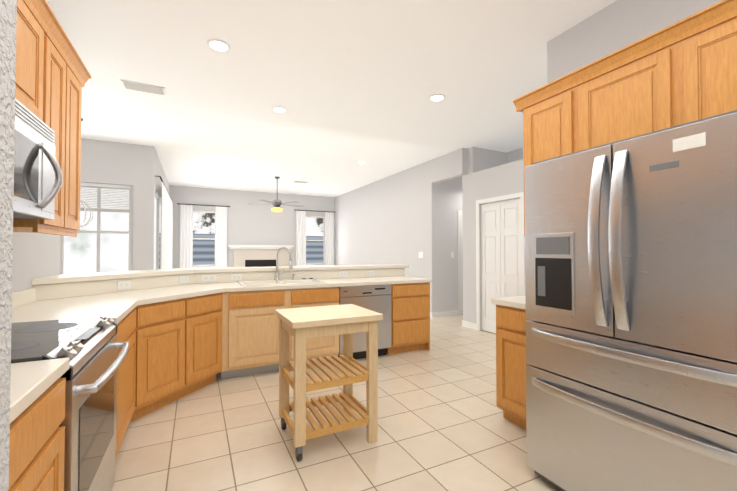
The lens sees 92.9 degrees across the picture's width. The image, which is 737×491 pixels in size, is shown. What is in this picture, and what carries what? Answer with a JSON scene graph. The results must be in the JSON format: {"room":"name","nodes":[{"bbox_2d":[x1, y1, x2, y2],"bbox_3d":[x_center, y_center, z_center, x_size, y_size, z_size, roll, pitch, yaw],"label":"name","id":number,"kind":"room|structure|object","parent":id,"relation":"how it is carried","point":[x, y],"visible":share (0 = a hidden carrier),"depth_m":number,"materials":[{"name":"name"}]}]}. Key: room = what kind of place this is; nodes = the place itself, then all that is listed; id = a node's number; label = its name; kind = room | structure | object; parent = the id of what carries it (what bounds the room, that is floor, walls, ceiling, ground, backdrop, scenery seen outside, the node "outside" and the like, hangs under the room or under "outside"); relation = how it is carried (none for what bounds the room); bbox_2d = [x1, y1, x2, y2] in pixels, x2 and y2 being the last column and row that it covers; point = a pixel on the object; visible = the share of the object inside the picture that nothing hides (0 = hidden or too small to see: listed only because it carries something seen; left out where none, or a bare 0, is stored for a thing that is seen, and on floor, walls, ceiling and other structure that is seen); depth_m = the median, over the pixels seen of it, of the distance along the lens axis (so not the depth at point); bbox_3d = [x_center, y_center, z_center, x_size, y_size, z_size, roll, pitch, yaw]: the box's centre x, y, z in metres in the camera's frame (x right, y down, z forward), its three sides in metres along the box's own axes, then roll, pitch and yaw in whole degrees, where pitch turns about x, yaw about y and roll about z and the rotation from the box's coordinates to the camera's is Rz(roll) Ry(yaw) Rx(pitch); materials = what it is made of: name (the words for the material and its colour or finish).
{"room":"kitchen","nodes":[
{"label":"kitchen","id":0,"kind":"room"},
{"bbox_2d":[0,0,16,490],"bbox_3d":[-1.018,-0.246,0.508,0.709,3.050,0.120,0,-1,-26],"label":"wall","id":1,"kind":"structure","parent":0,"point":[8,16],"depth_m":0.69,"materials":[{"name":"grey paint"}]},
{"bbox_2d":[12,232,59,291],"bbox_3d":[-1.492,-0.245,0.531,0.120,3.050,5.460,0,-1,-26],"label":"wall","id":2,"kind":"structure","parent":0,"point":[36,255],"depth_m":2.50,"materials":[{"name":"grey paint"}]},
{"bbox_2d":[15,0,48,125],"bbox_3d":[-1.631,-0.890,1.367,0.345,0.595,0.735,0,-1,-26],"label":"upper cabinet","id":3,"kind":"object","parent":2,"relation":"attached to","point":[32,28],"depth_m":1.65,"materials":[{"name":"brown wood"}]},
{"bbox_2d":[13,98,62,219],"bbox_3d":[-1.569,-0.363,1.369,0.470,0.452,0.764,0,-1,-26],"label":"over-the-range microwave","id":4,"kind":"object","parent":3,"relation":"attached to","point":[38,177],"visible":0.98,"depth_m":1.55,"materials":[{"name":"grey metal"}]},
{"bbox_2d":[13,12,72,235],"bbox_3d":[-1.880,-0.634,1.869,0.345,1.090,0.392,0,-1,-26],"label":"upper cabinet","id":5,"kind":"object","parent":2,"relation":"attached to","point":[53,76],"depth_m":2.00,"materials":[{"name":"brown wood"}]},
{"bbox_2d":[28,52,84,235],"bbox_3d":[-1.995,-0.630,2.100,0.345,1.090,0.392,0,-1,-26],"label":"upper cabinet","id":6,"kind":"object","parent":2,"relation":"attached to","point":[78,68],"depth_m":2.27,"materials":[{"name":"brown wood"}]},
{"bbox_2d":[81,138,154,270],"bbox_3d":[-5.226,-0.169,5.190,3.500,3.050,0.120,0,-1,-26],"label":"wall","id":7,"kind":"structure","parent":0,"point":[114,163],"depth_m":5.80,"materials":[{"name":"grey paint"}]},
{"bbox_2d":[60,182,132,274],"bbox_3d":[-4.738,-0.084,5.396,1.920,1.828,0.120,0,-1,-26],"label":"nook window","id":8,"kind":"structure","parent":7,"relation":"in","point":[98,187],"depth_m":5.64,"materials":[{"name":"white"}]},
{"bbox_2d":[154,149,169,268],"bbox_3d":[-4.573,-0.128,7.685,0.120,3.050,3.780,0,-1,-26],"label":"wall","id":9,"kind":"structure","parent":0,"point":[159,170],"depth_m":6.97,"materials":[{"name":"grey paint"}]},
{"bbox_2d":[155,188,161,268],"bbox_3d":[-4.334,0.179,7.196,0.080,2.416,2.656,0,-1,-26],"label":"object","id":10,"kind":"structure","parent":9,"relation":"in","point":[158,197],"depth_m":7.18,"materials":[{"name":"white"}]},
{"bbox_2d":[155,176,172,268],"bbox_3d":[-4.432,0.101,7.645,0.093,2.551,3.686,0,-1,-26],"label":"door curtain","id":11,"kind":"object","parent":9,"relation":"hanging from","point":[167,228],"visible":0.69,"depth_m":7.40,"materials":[{"name":"white fabric"}]},
{"bbox_2d":[170,185,334,268],"bbox_3d":[-3.259,-0.081,10.506,4.970,3.050,0.120,0,-1,-26],"label":"wall","id":12,"kind":"structure","parent":0,"point":[256,224],"depth_m":10.34,"materials":[{"name":"grey paint"}]},
{"bbox_2d":[192,211,214,266],"bbox_3d":[-4.610,-0.182,9.809,0.710,1.568,0.120,0,-1,-26],"label":"window","id":13,"kind":"structure","parent":12,"relation":"in","point":[210,265],"depth_m":9.80,"materials":[{"name":"white"}]},
{"bbox_2d":[177,203,229,267],"bbox_3d":[-4.565,0.136,9.714,1.334,2.550,0.042,0,-1,-26],"label":"curtain","id":14,"kind":"object","parent":12,"relation":"hanging from","point":[186,228],"visible":0.81,"depth_m":9.60,"materials":[{"name":"white fabric"}]},
{"bbox_2d":[306,216,324,264],"bbox_3d":[-1.721,-0.158,11.232,0.770,1.568,0.120,0,-1,-26],"label":"window","id":15,"kind":"structure","parent":12,"relation":"in","point":[323,240],"depth_m":11.37,"materials":[{"name":"white wood"}]},
{"bbox_2d":[296,210,335,265],"bbox_3d":[-1.677,0.159,11.137,1.394,2.550,0.042,0,-1,-26],"label":"curtain","id":16,"kind":"object","parent":12,"relation":"hanging from","point":[301,237],"visible":0.58,"depth_m":11.01,"materials":[{"name":"white fabric"}]},
{"bbox_2d":[46,0,616,196],"bbox_3d":[-1.332,-1.720,5.117,12.000,0.050,14.500,0,-1,-26],"label":"ceiling","id":17,"kind":"structure","parent":0,"point":[348,85],"depth_m":3.65,"materials":[{"name":"white paint"}]},
{"bbox_2d":[80,118,92,226],"bbox_3d":[-3.889,-0.971,4.668,0.367,1.464,0.367,0,-1,-26],"label":"light","id":18,"kind":"object","parent":17,"relation":"hanging from","point":[88,206],"visible":0.29,"depth_m":4.70,"materials":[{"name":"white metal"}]},
{"bbox_2d":[120,79,165,95],"bbox_3d":[-2.435,-1.709,3.803,0.400,0.016,0.200,0,-1,-26],"label":"ceiling vent","id":19,"kind":"object","parent":17,"relation":"in","point":[142,87],"visible":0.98,"depth_m":3.78,"materials":[{"name":"white metal"}]},
{"bbox_2d":[207,39,230,51],"bbox_3d":[-1.295,-1.726,3.028,0.190,0.008,0.190,0,-1,-26],"label":"recessed light","id":20,"kind":"object","parent":17,"relation":"in","point":[217,45],"visible":1,"depth_m":3.01,"materials":[{"name":"white glass"}]},
{"bbox_2d":[248,176,303,211],"bbox_3d":[-2.185,-1.216,8.419,1.334,0.850,1.319,0,-1,-26],"label":"ceiling fan","id":21,"kind":"object","parent":17,"relation":"hanging from","point":[277,203],"visible":1,"depth_m":8.29,"materials":[{"name":"grey metal"}]},
{"bbox_2d":[271,106,286,112],"bbox_3d":[-1.121,-1.703,4.395,0.190,0.008,0.190,0,-1,-26],"label":"recessed light","id":22,"kind":"object","parent":17,"relation":"in","point":[277,109],"visible":1,"depth_m":4.38,"materials":[{"name":"white"}]},
{"bbox_2d":[429,94,444,101],"bbox_3d":[0.795,-1.709,4.058,0.190,0.008,0.190,0,-1,-26],"label":"recessed light","id":23,"kind":"object","parent":17,"relation":"in","point":[437,97],"visible":1,"depth_m":4.04,"materials":[{"name":"white"}]},
{"bbox_2d":[111,314,561,490],"bbox_3d":[-1.332,1.379,5.066,12.000,0.050,14.500,0,-1,-26],"label":"floor","id":24,"kind":"structure","parent":0,"point":[444,424],"depth_m":2.38,"materials":[{"name":"tile"}]},
{"bbox_2d":[9,378,65,490],"bbox_3d":[-1.173,0.849,0.793,0.621,0.870,0.552,0,-1,-26],"label":"base cabinet","id":25,"kind":"object","parent":24,"relation":"on","point":[37,440],"depth_m":0.99,"materials":[{"name":"brown wood"}]},
{"bbox_2d":[11,316,129,490],"bbox_3d":[-1.442,0.827,1.408,0.749,0.933,0.780,0,-1,-26],"label":"range","id":26,"kind":"object","parent":24,"relation":"on","point":[88,347],"visible":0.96,"depth_m":1.43,"materials":[{"name":"silver metal"}]},
{"bbox_2d":[115,305,144,458],"bbox_3d":[-1.801,0.871,2.120,0.667,0.870,0.809,0,-1,-26],"label":"base cabinet","id":27,"kind":"object","parent":24,"relation":"on","point":[131,374],"depth_m":2.39,"materials":[{"name":"brown wood"}]},
{"bbox_2d":[145,292,228,414],"bbox_3d":[-1.839,0.886,3.044,1.064,0.870,1.140,0,-1,-26],"label":"base cabinet","id":28,"kind":"object","parent":24,"relation":"on","point":[179,348],"depth_m":2.97,"materials":[{"name":"brown wood"}]},
{"bbox_2d":[10,264,525,422],"bbox_3d":[-0.470,0.347,2.909,3.816,0.200,3.711,0,-1,-26],"label":"countertop","id":29,"kind":"structure","parent":28,"relation":"on","point":[72,296],"depth_m":2.84,"materials":[{"name":"white stone"}]},
{"bbox_2d":[237,279,326,286],"bbox_3d":[-0.986,0.436,3.973,0.896,0.048,0.563,0,-1,-26],"label":"sink","id":30,"kind":"object","parent":29,"relation":"in","point":[274,282],"visible":0.65,"depth_m":4.05,"materials":[{"name":"white ceramic"}]},
{"bbox_2d":[275,247,292,279],"bbox_3d":[-1.012,0.215,4.172,0.186,0.397,0.170,0,-1,-26],"label":"faucet","id":31,"kind":"object","parent":29,"relation":"on","point":[290,264],"visible":1,"depth_m":4.17,"materials":[{"name":"silver metal"}]},
{"bbox_2d":[225,289,288,377],"bbox_3d":[-1.282,0.898,3.779,0.691,0.870,0.667,0,-1,-26],"label":"base cabinet","id":32,"kind":"object","parent":24,"relation":"on","point":[253,321],"depth_m":3.54,"materials":[{"name":"brown wood"}]},
{"bbox_2d":[228,245,293,266],"bbox_3d":[-3.154,0.716,10.358,1.860,1.450,0.210,0,-1,-26],"label":"fireplace","id":33,"kind":"object","parent":24,"relation":"on","point":[254,255],"visible":0.33,"depth_m":10.34,"materials":[{"name":"beige"}]},
{"bbox_2d":[289,287,338,361],"bbox_3d":[-0.722,0.903,4.080,0.579,0.870,0.621,0,-1,-26],"label":"base cabinet","id":34,"kind":"object","parent":24,"relation":"on","point":[316,347],"depth_m":3.82,"materials":[{"name":"brown wood"}]},
{"bbox_2d":[275,304,382,460],"bbox_3d":[-0.289,0.886,2.427,0.610,0.850,0.520,0,-1,-26],"label":"cart","id":35,"kind":"object","parent":24,"relation":"on","point":[301,325],"visible":1,"depth_m":2.32,"materials":[{"name":"brown wood"}]},
{"bbox_2d":[337,284,390,358],"bbox_3d":[-0.123,0.907,4.284,0.662,0.868,0.464,0,-1,-26],"label":"dishwasher","id":36,"kind":"object","parent":24,"relation":"on","point":[376,298],"visible":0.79,"depth_m":4.12,"materials":[{"name":"grey metal"}]},
{"bbox_2d":[386,282,429,354],"bbox_3d":[0.403,0.912,4.635,0.579,0.870,0.621,0,-1,-26],"label":"base cabinet","id":37,"kind":"object","parent":24,"relation":"on","point":[410,302],"depth_m":4.36,"materials":[{"name":"brown wood"}]},
{"bbox_2d":[496,304,527,429],"bbox_3d":[1.345,0.878,2.536,0.621,0.870,0.540,0,-1,-26],"label":"base cabinet","id":38,"kind":"object","parent":24,"relation":"on","point":[511,363],"visible":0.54,"depth_m":2.51,"materials":[{"name":"brown wood"}]},
{"bbox_2d":[525,110,736,490],"bbox_3d":[1.494,0.406,1.764,1.024,1.763,0.940,0,-1,-26],"label":"fridge","id":39,"kind":"object","parent":24,"relation":"on","point":[631,301],"visible":1,"depth_m":1.49,"materials":[{"name":"grey metal"}]},
{"bbox_2d":[335,148,523,330],"bbox_3d":[1.683,-0.156,5.964,0.120,3.050,12.400,0,-1,-26],"label":"wall","id":40,"kind":"structure","parent":0,"point":[391,219],"depth_m":7.24,"materials":[{"name":"grey paint"}]},
{"bbox_2d":[462,320,475,329],"bbox_3d":[1.671,1.319,5.813,0.014,0.095,0.344,0,-1,-26],"label":"baseboard","id":41,"kind":"structure","parent":40,"relation":"attached to","point":[464,323],"depth_m":5.80,"materials":[{"name":"white"}]},
{"bbox_2d":[476,192,524,330],"bbox_3d":[1.954,0.310,5.253,0.015,2.095,0.930,0,-1,-26],"label":"door frame","id":42,"kind":"structure","parent":40,"relation":"attached to","point":[522,236],"depth_m":5.34,"materials":[{"name":"white wood"}]},
{"bbox_2d":[481,198,520,333],"bbox_3d":[2.002,0.339,5.277,0.032,2.014,0.792,0,-1,-26],"label":"pantry door","id":43,"kind":"structure","parent":40,"relation":"in","point":[500,254],"depth_m":5.31,"materials":[{"name":"white wood"}]},
{"bbox_2d":[437,174,467,311],"bbox_3d":[2.088,-0.135,7.256,1.750,3.050,0.120,0,-1,-26],"label":"wall","id":44,"kind":"structure","parent":0,"point":[449,199],"depth_m":6.93,"materials":[{"name":"grey paint"}]},
{"bbox_2d":[433,310,457,316],"bbox_3d":[1.516,1.337,6.875,0.628,0.095,0.014,0,-1,-26],"label":"baseboard","id":45,"kind":"structure","parent":44,"relation":"attached to","point":[454,312],"depth_m":6.86,"materials":[{"name":"white wood"}]},
{"bbox_2d":[458,210,462,314],"bbox_3d":[2.249,0.340,7.251,1.000,2.100,0.015,0,-1,-26],"label":"door frame","id":46,"kind":"structure","parent":44,"relation":"attached to","point":[460,268],"depth_m":7.05,"materials":[{"name":"white"}]},
{"bbox_2d":[468,147,506,173],"bbox_3d":[2.526,-0.149,6.368,1.750,3.050,0.120,0,-1,-26],"label":"wall","id":47,"kind":"structure","parent":0,"point":[480,159],"depth_m":6.06,"materials":[{"name":"grey paint"}]},
{"bbox_2d":[462,159,523,178],"bbox_3d":[3.401,-1.204,3.399,0.920,0.060,6.250,0,-1,-26],"label":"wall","id":48,"kind":"structure","parent":0,"point":[517,162],"depth_m":5.35,"materials":[{"name":"grey paint"}]},
{"bbox_2d":[506,147,522,162],"bbox_3d":[3.868,-0.195,3.612,0.120,3.050,6.250,0,-1,-26],"label":"wall","id":49,"kind":"structure","parent":0,"point":[514,155],"depth_m":6.15,"materials":[{"name":"grey paint"}]},
{"bbox_2d":[547,0,733,96],"bbox_3d":[2.361,-0.232,1.376,0.120,3.050,3.570,0,-1,-26],"label":"wall","id":50,"kind":"structure","parent":0,"point":[611,28],"depth_m":2.51,"materials":[{"name":"grey paint"}]},
{"bbox_2d":[517,70,576,235],"bbox_3d":[1.467,-0.623,2.653,0.345,1.095,0.440,0,-1,-26],"label":"upper cabinet","id":51,"kind":"object","parent":50,"relation":"attached to","point":[549,125],"depth_m":2.56,"materials":[{"name":"brown wood"}]},
{"bbox_2d":[577,24,672,150],"bbox_3d":[1.688,-0.850,2.208,0.345,0.654,0.560,0,-1,-26],"label":"upper cabinet","id":52,"kind":"object","parent":50,"relation":"attached to","point":[633,99],"depth_m":2.10,"materials":[{"name":"brown wood"}]},
{"bbox_2d":[673,0,736,125],"bbox_3d":[1.935,-0.859,1.706,0.345,0.654,0.560,0,-1,-26],"label":"upper cabinet","id":53,"kind":"object","parent":50,"relation":"attached to","point":[693,77],"depth_m":1.77,"materials":[{"name":"brown wood"}]},
{"bbox_3d":[-0.969,0.820,3.855,3.768,1.028,1.132,0,-1,-26],"label":"wall","id":54,"kind":"structure","parent":0,"visible":0},
{"bbox_2d":[117,281,130,289],"bbox_3d":[-2.178,0.352,3.120,0.008,0.070,0.116,0,-1,19],"label":"electrical outlet","id":55,"kind":"object","parent":54,"relation":"attached to","point":[123,284],"visible":1,"depth_m":3.11,"materials":[{"name":"white plastic"}]},
{"bbox_2d":[179,276,188,282],"bbox_3d":[-1.969,0.362,3.735,0.008,0.070,0.116,0,-1,19],"label":"electrical outlet","id":56,"kind":"object","parent":54,"relation":"attached to","point":[183,279],"visible":1,"depth_m":3.73,"materials":[{"name":"white plastic"}]},
{"bbox_2d":[202,275,215,280],"bbox_3d":[-1.788,0.365,3.927,0.150,0.070,0.008,0,-1,-26],"label":"electrical outlet","id":57,"kind":"object","parent":54,"relation":"attached to","point":[208,277],"visible":1,"depth_m":3.92,"materials":[{"name":"white plastic"}]},
{"bbox_2d":[231,274,241,279],"bbox_3d":[-1.528,0.368,4.056,0.115,0.070,0.008,0,-1,-26],"label":"electrical outlet","id":58,"kind":"object","parent":54,"relation":"attached to","point":[236,276],"visible":1,"depth_m":4.05,"materials":[{"name":"white plastic"}]},
{"bbox_2d":[339,271,346,276],"bbox_3d":[-0.335,0.377,4.643,0.115,0.070,0.008,0,-1,-26],"label":"electrical outlet","id":59,"kind":"object","parent":54,"relation":"attached to","point":[342,273],"visible":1,"depth_m":4.64,"materials":[{"name":"white plastic"}]},
{"bbox_2d":[366,270,373,275],"bbox_3d":[0.024,0.380,4.820,0.115,0.070,0.008,0,-1,-26],"label":"electrical outlet","id":60,"kind":"object","parent":54,"relation":"attached to","point":[369,273],"visible":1,"depth_m":4.82,"materials":[{"name":"white plastic"}]},
{"label":"outside","id":61,"kind":"structure","parent":0,"visible":0},
{"bbox_2d":[159,204,322,268],"bbox_3d":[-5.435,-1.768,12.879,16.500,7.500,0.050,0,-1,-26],"label":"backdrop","id":62,"kind":"structure","parent":61,"point":[203,227],"depth_m":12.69,"materials":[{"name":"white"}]},
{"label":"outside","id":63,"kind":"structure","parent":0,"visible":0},
{"bbox_2d":[63,188,156,274],"bbox_3d":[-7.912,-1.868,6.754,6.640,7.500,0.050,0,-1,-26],"label":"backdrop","id":64,"kind":"structure","parent":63,"point":[80,253],"depth_m":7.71,"materials":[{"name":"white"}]}
]}

